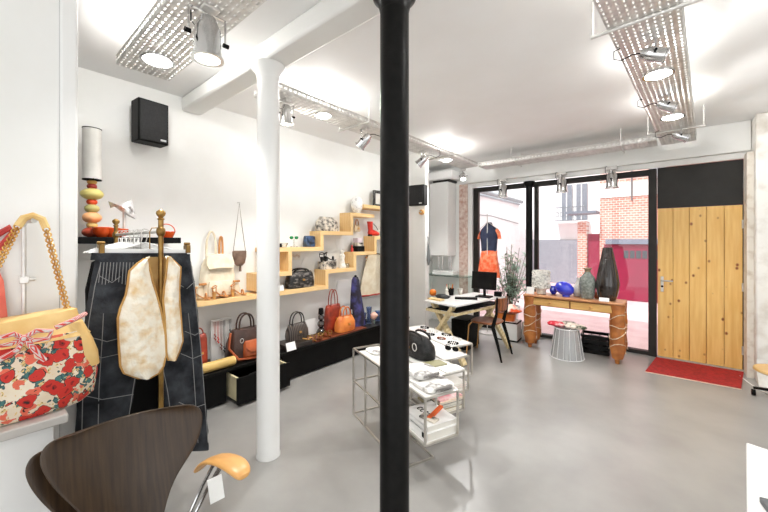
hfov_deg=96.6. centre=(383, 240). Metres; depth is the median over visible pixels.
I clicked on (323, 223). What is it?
handbag
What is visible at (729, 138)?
lintel
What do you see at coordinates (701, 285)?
door
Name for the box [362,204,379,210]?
shelf
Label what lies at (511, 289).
shrub
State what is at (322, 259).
sandal
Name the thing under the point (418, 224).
wall
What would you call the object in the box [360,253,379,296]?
skirt
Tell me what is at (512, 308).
cloth
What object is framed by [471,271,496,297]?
computer monitor
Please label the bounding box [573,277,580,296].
vase
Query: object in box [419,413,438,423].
packet
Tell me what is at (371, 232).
boot
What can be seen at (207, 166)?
wall
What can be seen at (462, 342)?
table
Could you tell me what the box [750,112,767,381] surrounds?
wall
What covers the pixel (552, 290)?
cobalt vase
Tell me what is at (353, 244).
printed box
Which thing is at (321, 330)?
glass ball
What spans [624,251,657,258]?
grille
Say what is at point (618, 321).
console table
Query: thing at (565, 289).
vase
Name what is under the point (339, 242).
card
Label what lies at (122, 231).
hanger
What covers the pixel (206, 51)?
spotlight
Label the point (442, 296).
scarf
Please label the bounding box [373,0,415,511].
column
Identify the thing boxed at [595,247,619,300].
vase
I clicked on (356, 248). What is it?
box
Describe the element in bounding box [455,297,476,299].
keyboard
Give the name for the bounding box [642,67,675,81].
round lamp
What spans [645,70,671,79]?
diffuser
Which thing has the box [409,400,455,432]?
book
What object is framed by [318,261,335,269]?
shoe box
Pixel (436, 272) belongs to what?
box file
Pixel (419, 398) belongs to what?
book
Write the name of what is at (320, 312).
stopper
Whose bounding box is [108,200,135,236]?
ornament
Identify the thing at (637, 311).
pavement
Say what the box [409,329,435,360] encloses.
handbag
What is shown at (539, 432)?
floor
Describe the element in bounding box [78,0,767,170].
ceiling
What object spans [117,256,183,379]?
vest
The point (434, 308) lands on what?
shelf
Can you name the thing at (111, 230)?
bowl
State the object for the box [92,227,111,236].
bowl
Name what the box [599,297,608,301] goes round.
price card
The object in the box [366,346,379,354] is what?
cloth
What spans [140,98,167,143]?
grille
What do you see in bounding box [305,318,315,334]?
price card
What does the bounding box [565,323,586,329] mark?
scarf
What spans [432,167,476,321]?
wall
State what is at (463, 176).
spotlight
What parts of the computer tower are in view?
panel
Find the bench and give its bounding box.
[746,443,767,511]
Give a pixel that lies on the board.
(220, 328)
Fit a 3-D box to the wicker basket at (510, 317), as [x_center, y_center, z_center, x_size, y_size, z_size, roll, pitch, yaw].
[1.937,1.189,5.450,0.330,0.130,0.239,0,0,35]
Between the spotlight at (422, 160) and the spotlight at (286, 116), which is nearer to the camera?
the spotlight at (286, 116)
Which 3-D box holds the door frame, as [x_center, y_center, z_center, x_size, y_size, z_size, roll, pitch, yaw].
[3.994,0.287,4.324,0.840,2.525,0.060,0,0,40]
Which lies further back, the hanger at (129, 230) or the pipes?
the pipes
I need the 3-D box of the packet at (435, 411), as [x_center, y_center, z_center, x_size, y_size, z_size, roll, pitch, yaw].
[0.344,1.151,2.298,0.030,0.014,0.200,0,0,33]
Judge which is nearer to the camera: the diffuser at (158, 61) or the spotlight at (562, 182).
the diffuser at (158, 61)
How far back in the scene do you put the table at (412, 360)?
2.54 m
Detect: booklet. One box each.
[423,359,446,366]
[438,364,464,373]
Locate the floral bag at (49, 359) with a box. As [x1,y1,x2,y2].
[0,212,99,426]
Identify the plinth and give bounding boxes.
[0,408,67,511]
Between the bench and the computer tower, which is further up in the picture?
the computer tower
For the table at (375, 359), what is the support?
on the floor
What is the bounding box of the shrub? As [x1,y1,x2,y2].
[496,245,525,318]
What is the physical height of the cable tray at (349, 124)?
0.221 m
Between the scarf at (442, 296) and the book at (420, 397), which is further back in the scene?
the scarf at (442, 296)
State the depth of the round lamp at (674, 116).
3.26 m
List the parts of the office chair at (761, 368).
seat, leg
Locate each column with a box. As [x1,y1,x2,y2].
[251,58,284,461]
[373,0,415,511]
[524,181,534,288]
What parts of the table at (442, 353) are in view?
panel, frame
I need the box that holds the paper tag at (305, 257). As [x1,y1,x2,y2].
[299,256,307,267]
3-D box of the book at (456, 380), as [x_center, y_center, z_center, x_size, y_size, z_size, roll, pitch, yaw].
[0.541,1.200,2.968,0.220,0.012,0.270,0,0,-30]
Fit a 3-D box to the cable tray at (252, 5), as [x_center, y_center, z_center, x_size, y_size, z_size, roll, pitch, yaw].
[-0.953,-1.288,1.805,1.980,0.221,0.480,0,0,40]
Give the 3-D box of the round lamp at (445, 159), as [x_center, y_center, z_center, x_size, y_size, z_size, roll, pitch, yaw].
[0.922,-1.185,5.035,0.168,0.023,0.168,0,0,40]
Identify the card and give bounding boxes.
[118,238,138,241]
[286,341,295,351]
[292,252,299,259]
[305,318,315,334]
[336,239,343,249]
[526,287,533,293]
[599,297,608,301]
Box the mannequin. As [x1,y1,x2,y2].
[477,214,500,334]
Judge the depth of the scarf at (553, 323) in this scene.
4.59 m
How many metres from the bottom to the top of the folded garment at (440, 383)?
0.035 m
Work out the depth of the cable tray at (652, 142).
4.69 m
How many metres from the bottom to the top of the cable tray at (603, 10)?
0.221 m
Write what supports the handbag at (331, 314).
on the display shelf at (236, 381)
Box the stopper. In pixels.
[318,308,323,314]
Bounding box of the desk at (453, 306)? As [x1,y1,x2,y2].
[424,292,511,366]
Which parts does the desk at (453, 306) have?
leg, leg, leg, leg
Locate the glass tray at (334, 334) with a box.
[307,326,366,341]
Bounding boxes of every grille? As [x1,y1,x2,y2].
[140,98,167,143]
[409,185,422,204]
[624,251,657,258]
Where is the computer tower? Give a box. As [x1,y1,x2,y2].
[451,314,478,350]
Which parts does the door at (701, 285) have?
plate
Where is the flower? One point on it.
(374, 315)
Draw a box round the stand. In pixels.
[19,218,37,313]
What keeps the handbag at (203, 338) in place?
on the display shelf at (236, 381)
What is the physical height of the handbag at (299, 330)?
0.328 m
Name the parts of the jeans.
leg, leg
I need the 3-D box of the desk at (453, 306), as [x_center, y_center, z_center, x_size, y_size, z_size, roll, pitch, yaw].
[1.175,1.177,4.806,1.202,0.754,0.682,0,0,-40]
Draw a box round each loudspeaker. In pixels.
[131,97,167,147]
[409,184,427,205]
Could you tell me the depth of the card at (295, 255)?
4.33 m
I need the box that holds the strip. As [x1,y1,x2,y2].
[459,184,467,314]
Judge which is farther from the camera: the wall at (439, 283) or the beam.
the wall at (439, 283)
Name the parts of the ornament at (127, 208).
dish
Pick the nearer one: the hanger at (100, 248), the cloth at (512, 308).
the hanger at (100, 248)
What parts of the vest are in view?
panel, panel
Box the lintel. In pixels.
[463,120,750,183]
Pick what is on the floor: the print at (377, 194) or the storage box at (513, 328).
the storage box at (513, 328)
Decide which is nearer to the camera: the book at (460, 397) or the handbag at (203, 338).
the book at (460, 397)
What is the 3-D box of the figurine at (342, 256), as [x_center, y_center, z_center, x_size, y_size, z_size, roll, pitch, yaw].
[-0.581,0.244,4.753,0.110,0.259,0.108,0,0,40]
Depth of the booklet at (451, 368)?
2.54 m
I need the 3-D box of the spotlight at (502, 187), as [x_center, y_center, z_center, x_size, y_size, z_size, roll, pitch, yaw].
[2.015,-0.895,5.796,0.198,0.309,0.169,0,0,-10]
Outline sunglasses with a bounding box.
[445,344,463,351]
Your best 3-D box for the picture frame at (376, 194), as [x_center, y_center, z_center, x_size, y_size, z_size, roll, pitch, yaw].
[-0.064,-0.666,5.447,0.030,0.260,0.325,0,0,40]
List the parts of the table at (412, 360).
panel, shelf frame, frame, shelf panel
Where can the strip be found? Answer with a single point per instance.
(463, 189)
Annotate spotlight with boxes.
[184,2,228,67]
[279,98,294,126]
[355,127,378,150]
[415,149,439,167]
[459,168,466,180]
[497,178,507,197]
[556,171,567,192]
[605,165,618,188]
[613,37,669,64]
[637,94,678,113]
[655,126,690,142]
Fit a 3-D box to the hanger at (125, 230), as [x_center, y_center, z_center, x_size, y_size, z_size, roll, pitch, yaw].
[-1.668,0.004,2.228,0.010,0.152,0.393,0,0,40]
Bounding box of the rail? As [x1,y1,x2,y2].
[112,209,165,407]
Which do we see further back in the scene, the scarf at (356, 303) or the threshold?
the scarf at (356, 303)
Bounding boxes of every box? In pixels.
[280,338,311,350]
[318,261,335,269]
[352,243,362,245]
[353,238,361,242]
[353,246,364,251]
[494,291,501,296]
[495,319,521,342]
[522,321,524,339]
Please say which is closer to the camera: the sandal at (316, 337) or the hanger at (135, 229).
the hanger at (135, 229)
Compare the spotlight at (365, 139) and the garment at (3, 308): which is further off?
the spotlight at (365, 139)
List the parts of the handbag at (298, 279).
handle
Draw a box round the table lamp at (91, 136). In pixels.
[80,126,103,236]
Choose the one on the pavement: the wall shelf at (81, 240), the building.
the building
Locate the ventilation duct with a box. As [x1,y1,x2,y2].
[429,169,460,182]
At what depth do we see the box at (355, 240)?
4.99 m
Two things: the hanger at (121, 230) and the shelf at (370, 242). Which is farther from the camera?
the shelf at (370, 242)
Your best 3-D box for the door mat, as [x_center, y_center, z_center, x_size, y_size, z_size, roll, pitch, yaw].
[3.653,1.543,4.029,0.892,0.013,0.731,0,0,40]
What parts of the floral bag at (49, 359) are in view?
chain, chain, panel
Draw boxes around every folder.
[427,297,444,300]
[759,497,767,511]
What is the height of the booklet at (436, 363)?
0.014 m
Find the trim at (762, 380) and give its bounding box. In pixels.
[757,359,767,387]
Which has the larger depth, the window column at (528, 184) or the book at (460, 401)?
the window column at (528, 184)
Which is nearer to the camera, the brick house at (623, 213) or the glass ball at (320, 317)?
the glass ball at (320, 317)
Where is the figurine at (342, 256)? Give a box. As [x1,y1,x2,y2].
[338,249,345,267]
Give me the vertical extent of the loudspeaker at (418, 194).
0.310 m
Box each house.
[494,174,599,283]
[565,159,737,302]
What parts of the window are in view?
rail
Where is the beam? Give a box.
[182,0,379,114]
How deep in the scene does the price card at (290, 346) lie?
3.79 m
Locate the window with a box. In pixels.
[474,168,656,356]
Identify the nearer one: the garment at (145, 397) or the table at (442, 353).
the garment at (145, 397)
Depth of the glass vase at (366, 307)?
5.04 m
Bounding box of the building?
[477,186,523,291]
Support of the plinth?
on the floor
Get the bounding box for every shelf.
[78,237,180,243]
[196,236,379,306]
[203,316,409,408]
[246,212,373,291]
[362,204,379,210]
[428,301,495,312]
[429,273,471,277]
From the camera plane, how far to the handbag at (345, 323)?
4.53 m
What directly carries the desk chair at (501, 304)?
on the floor
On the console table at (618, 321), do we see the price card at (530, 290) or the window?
the price card at (530, 290)
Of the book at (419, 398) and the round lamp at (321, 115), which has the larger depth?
the round lamp at (321, 115)
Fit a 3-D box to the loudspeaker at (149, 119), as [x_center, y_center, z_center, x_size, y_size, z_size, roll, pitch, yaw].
[-2.072,-1.030,3.014,0.220,0.360,0.235,0,0,34]
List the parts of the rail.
post, rail, post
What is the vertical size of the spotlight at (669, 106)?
0.153 m
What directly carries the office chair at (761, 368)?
on the floor
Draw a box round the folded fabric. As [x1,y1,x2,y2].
[584,334,607,351]
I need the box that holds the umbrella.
[427,236,430,264]
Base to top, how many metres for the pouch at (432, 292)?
0.096 m
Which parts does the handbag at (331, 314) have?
handle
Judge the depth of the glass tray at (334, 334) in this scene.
4.41 m
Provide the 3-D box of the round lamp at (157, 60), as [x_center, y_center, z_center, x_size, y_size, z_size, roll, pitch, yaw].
[-1.497,-1.185,2.261,0.202,0.023,0.202,0,0,40]
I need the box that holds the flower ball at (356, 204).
[351,196,362,212]
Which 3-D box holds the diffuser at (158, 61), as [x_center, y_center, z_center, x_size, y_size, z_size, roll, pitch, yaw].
[-1.497,-1.185,2.261,0.166,0.022,0.166,0,0,40]
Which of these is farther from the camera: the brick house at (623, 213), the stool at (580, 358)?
the brick house at (623, 213)
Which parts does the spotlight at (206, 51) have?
knob, knob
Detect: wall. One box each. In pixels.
[59,0,77,437]
[78,67,431,358]
[409,153,428,326]
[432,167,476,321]
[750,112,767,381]
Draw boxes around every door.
[658,205,743,369]
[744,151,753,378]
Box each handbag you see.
[199,328,207,363]
[224,312,256,362]
[285,268,313,288]
[285,311,308,341]
[315,217,337,230]
[324,289,341,331]
[334,306,354,332]
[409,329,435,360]
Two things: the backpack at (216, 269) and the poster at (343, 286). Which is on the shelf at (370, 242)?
the backpack at (216, 269)
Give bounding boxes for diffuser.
[142,55,171,67]
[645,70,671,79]
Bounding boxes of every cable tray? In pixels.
[116,0,266,80]
[254,82,477,168]
[479,128,656,169]
[590,0,704,144]
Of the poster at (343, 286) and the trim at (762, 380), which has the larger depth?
the poster at (343, 286)
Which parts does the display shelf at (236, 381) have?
drawer, drawer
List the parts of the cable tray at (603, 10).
rail, rail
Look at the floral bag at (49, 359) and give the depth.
1.37 m
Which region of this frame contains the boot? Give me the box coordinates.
[367,221,379,235]
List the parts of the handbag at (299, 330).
handle, handle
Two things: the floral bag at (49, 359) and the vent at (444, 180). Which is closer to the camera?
the floral bag at (49, 359)
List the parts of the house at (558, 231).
balcony railing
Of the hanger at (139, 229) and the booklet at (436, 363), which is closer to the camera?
the hanger at (139, 229)
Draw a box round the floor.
[165,319,767,511]
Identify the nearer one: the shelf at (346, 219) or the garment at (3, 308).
the garment at (3, 308)
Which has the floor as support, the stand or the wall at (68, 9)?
the stand
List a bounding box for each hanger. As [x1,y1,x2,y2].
[83,231,144,252]
[86,230,148,253]
[89,230,152,253]
[93,230,156,252]
[95,227,192,252]
[114,229,157,248]
[115,229,164,248]
[120,229,170,248]
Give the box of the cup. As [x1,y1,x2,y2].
[457,288,462,293]
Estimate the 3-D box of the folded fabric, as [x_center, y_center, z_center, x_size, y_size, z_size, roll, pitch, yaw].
[2.958,1.432,4.784,0.279,0.204,0.220,0,0,40]
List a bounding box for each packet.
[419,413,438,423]
[427,405,442,417]
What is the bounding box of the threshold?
[657,354,743,371]
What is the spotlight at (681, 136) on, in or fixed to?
attached to the cable tray at (603, 10)
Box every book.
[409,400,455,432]
[409,418,455,441]
[418,396,461,411]
[420,397,461,408]
[430,399,462,405]
[432,396,462,404]
[433,392,462,402]
[443,400,461,406]
[445,375,466,385]
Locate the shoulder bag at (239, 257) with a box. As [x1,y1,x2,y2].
[232,202,245,270]
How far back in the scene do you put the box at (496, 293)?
4.92 m
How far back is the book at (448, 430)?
2.18 m
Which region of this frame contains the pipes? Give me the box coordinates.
[438,256,451,270]
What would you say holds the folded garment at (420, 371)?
on the folded garment
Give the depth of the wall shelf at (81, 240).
2.62 m
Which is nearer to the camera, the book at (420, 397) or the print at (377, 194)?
the book at (420, 397)
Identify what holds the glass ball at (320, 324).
on the glass ball at (321, 330)
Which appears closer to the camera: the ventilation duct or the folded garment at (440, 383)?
the folded garment at (440, 383)
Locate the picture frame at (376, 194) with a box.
[373,190,379,205]
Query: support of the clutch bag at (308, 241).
on the shelf at (346, 219)
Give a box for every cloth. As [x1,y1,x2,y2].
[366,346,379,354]
[503,304,521,313]
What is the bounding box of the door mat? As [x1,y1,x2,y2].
[645,357,743,389]
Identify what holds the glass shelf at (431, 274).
attached to the wall at (439, 283)
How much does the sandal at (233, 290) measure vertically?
0.137 m
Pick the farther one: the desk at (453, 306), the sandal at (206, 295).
the desk at (453, 306)
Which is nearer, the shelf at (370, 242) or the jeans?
the jeans
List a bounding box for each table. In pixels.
[352,344,458,467]
[409,325,472,377]
[409,339,468,404]
[409,356,464,437]
[523,291,627,363]
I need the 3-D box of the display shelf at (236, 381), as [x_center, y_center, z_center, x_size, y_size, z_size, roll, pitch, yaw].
[-0.890,1.373,4.160,0.582,0.315,3.730,0,0,40]
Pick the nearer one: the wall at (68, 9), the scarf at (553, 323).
the wall at (68, 9)
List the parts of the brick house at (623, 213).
red door, garage door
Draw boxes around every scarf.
[350,275,364,326]
[435,294,450,298]
[547,321,564,326]
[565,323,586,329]
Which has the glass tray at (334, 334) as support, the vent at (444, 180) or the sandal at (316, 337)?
the sandal at (316, 337)
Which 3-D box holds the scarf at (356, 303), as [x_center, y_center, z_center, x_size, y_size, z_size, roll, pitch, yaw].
[-0.383,0.850,4.912,0.179,0.730,0.266,0,0,40]
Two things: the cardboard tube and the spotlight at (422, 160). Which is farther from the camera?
the spotlight at (422, 160)
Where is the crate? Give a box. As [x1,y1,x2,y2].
[580,330,609,355]
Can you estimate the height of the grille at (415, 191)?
0.288 m
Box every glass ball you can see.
[317,321,324,327]
[317,328,324,334]
[318,315,323,320]
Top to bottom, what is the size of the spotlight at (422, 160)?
0.230 m
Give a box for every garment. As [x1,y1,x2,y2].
[0,224,14,317]
[85,228,164,413]
[409,363,439,379]
[411,374,453,393]
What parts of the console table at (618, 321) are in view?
leg, cord, leg, drawer, drawer, cord, leg, leg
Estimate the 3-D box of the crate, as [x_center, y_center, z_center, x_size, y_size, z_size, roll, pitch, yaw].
[2.958,1.422,4.783,0.364,0.254,0.272,0,0,33]
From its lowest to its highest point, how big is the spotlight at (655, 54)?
0.149 m
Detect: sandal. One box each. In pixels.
[195,287,210,299]
[211,285,227,298]
[230,283,246,296]
[315,332,322,339]
[319,252,327,261]
[323,330,331,337]
[324,252,335,260]
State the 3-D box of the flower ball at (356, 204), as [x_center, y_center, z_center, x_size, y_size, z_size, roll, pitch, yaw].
[-0.397,-0.528,5.018,0.185,0.255,0.182,0,0,40]
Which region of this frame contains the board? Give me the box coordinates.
[210,316,231,360]
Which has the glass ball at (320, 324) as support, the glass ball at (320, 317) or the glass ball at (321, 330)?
the glass ball at (320, 317)
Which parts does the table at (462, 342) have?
panel, frame, shelf panel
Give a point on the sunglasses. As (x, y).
(447, 347)
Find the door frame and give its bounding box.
[657,159,743,369]
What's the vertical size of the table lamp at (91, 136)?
0.849 m
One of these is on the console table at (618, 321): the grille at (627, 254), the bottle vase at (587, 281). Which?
the bottle vase at (587, 281)
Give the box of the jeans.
[75,253,208,450]
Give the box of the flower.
[370,312,377,323]
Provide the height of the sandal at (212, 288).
0.137 m
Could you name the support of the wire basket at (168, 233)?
on the wall shelf at (81, 240)
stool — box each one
[550,326,584,361]
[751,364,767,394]
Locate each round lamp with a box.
[139,52,174,68]
[314,112,331,118]
[441,158,451,161]
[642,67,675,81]
[660,113,684,120]
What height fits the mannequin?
2.010 m
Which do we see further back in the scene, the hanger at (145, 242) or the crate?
the crate
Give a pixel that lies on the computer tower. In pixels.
(459, 324)
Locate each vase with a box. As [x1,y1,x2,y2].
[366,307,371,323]
[532,270,550,293]
[549,285,556,293]
[555,281,573,296]
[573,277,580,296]
[579,268,595,298]
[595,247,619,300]
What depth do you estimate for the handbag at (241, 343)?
3.45 m
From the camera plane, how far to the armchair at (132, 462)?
1.33 m
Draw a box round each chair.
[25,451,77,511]
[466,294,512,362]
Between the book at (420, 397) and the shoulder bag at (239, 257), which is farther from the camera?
the shoulder bag at (239, 257)
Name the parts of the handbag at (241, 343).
handle, handle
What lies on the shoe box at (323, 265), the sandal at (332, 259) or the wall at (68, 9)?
the sandal at (332, 259)
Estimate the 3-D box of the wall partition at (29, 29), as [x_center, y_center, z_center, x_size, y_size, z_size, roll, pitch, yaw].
[-2.447,0.075,0.585,0.100,2.950,2.750,0,0,40]
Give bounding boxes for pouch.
[354,219,359,231]
[429,289,435,295]
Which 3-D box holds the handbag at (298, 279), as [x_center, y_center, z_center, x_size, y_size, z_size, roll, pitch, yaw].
[-1.038,0.454,4.245,0.163,0.240,0.397,0,0,40]
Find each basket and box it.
[164,224,175,237]
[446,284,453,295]
[494,311,515,321]
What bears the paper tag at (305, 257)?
attached to the wall at (207, 166)
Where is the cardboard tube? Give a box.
[203,356,235,373]
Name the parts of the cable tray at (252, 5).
rail, rail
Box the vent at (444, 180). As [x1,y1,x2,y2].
[433,179,456,182]
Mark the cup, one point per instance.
(459, 290)
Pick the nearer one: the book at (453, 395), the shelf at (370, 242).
the book at (453, 395)
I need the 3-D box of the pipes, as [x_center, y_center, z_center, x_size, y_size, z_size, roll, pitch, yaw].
[1.157,0.451,6.497,0.282,0.338,0.022,0,0,40]
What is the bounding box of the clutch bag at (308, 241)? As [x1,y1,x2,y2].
[303,236,314,246]
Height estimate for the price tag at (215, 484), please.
0.124 m
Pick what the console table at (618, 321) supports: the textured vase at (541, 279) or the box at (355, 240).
the textured vase at (541, 279)
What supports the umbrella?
hanging from the wall at (418, 224)
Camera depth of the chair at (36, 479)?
1.18 m
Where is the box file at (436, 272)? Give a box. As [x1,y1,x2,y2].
[432,270,457,275]
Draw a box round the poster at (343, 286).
[337,279,349,305]
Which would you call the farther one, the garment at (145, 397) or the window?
the window
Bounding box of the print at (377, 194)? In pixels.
[376,193,379,203]
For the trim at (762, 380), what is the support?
attached to the wall at (759, 124)
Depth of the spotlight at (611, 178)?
4.75 m
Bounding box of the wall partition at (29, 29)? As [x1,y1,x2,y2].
[0,0,58,439]
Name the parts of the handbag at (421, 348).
handle, handle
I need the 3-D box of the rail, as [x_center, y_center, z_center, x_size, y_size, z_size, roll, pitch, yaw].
[-1.559,0.692,2.140,1.200,1.717,0.182,0,0,42]
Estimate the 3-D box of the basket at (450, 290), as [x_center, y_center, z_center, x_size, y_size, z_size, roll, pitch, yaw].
[0.978,0.720,5.067,0.120,0.161,0.118,0,0,40]
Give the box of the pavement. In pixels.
[480,280,657,353]
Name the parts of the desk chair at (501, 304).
leg, seat, leg, backrest, leg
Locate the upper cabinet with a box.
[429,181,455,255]
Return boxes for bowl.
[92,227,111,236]
[108,228,120,236]
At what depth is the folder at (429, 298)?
4.63 m
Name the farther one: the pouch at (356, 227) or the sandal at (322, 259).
the pouch at (356, 227)
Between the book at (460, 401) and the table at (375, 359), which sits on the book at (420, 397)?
the book at (460, 401)
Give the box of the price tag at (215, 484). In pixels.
[207,470,224,504]
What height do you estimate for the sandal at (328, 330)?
0.092 m
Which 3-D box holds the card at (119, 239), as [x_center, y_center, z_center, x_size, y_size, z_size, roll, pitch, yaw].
[-2.017,-0.005,2.695,0.005,0.040,0.150,0,0,40]
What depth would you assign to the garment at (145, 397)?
1.92 m
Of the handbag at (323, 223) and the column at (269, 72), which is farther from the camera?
the handbag at (323, 223)
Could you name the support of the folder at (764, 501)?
on the bench
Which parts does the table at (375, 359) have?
leg, leg, leg, frame, shelf frame, frame, panel, shelf panel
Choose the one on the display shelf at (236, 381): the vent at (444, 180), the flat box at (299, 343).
the flat box at (299, 343)
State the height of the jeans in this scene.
1.204 m
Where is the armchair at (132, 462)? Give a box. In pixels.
[40,404,249,511]
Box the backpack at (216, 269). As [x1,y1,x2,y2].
[195,231,239,298]

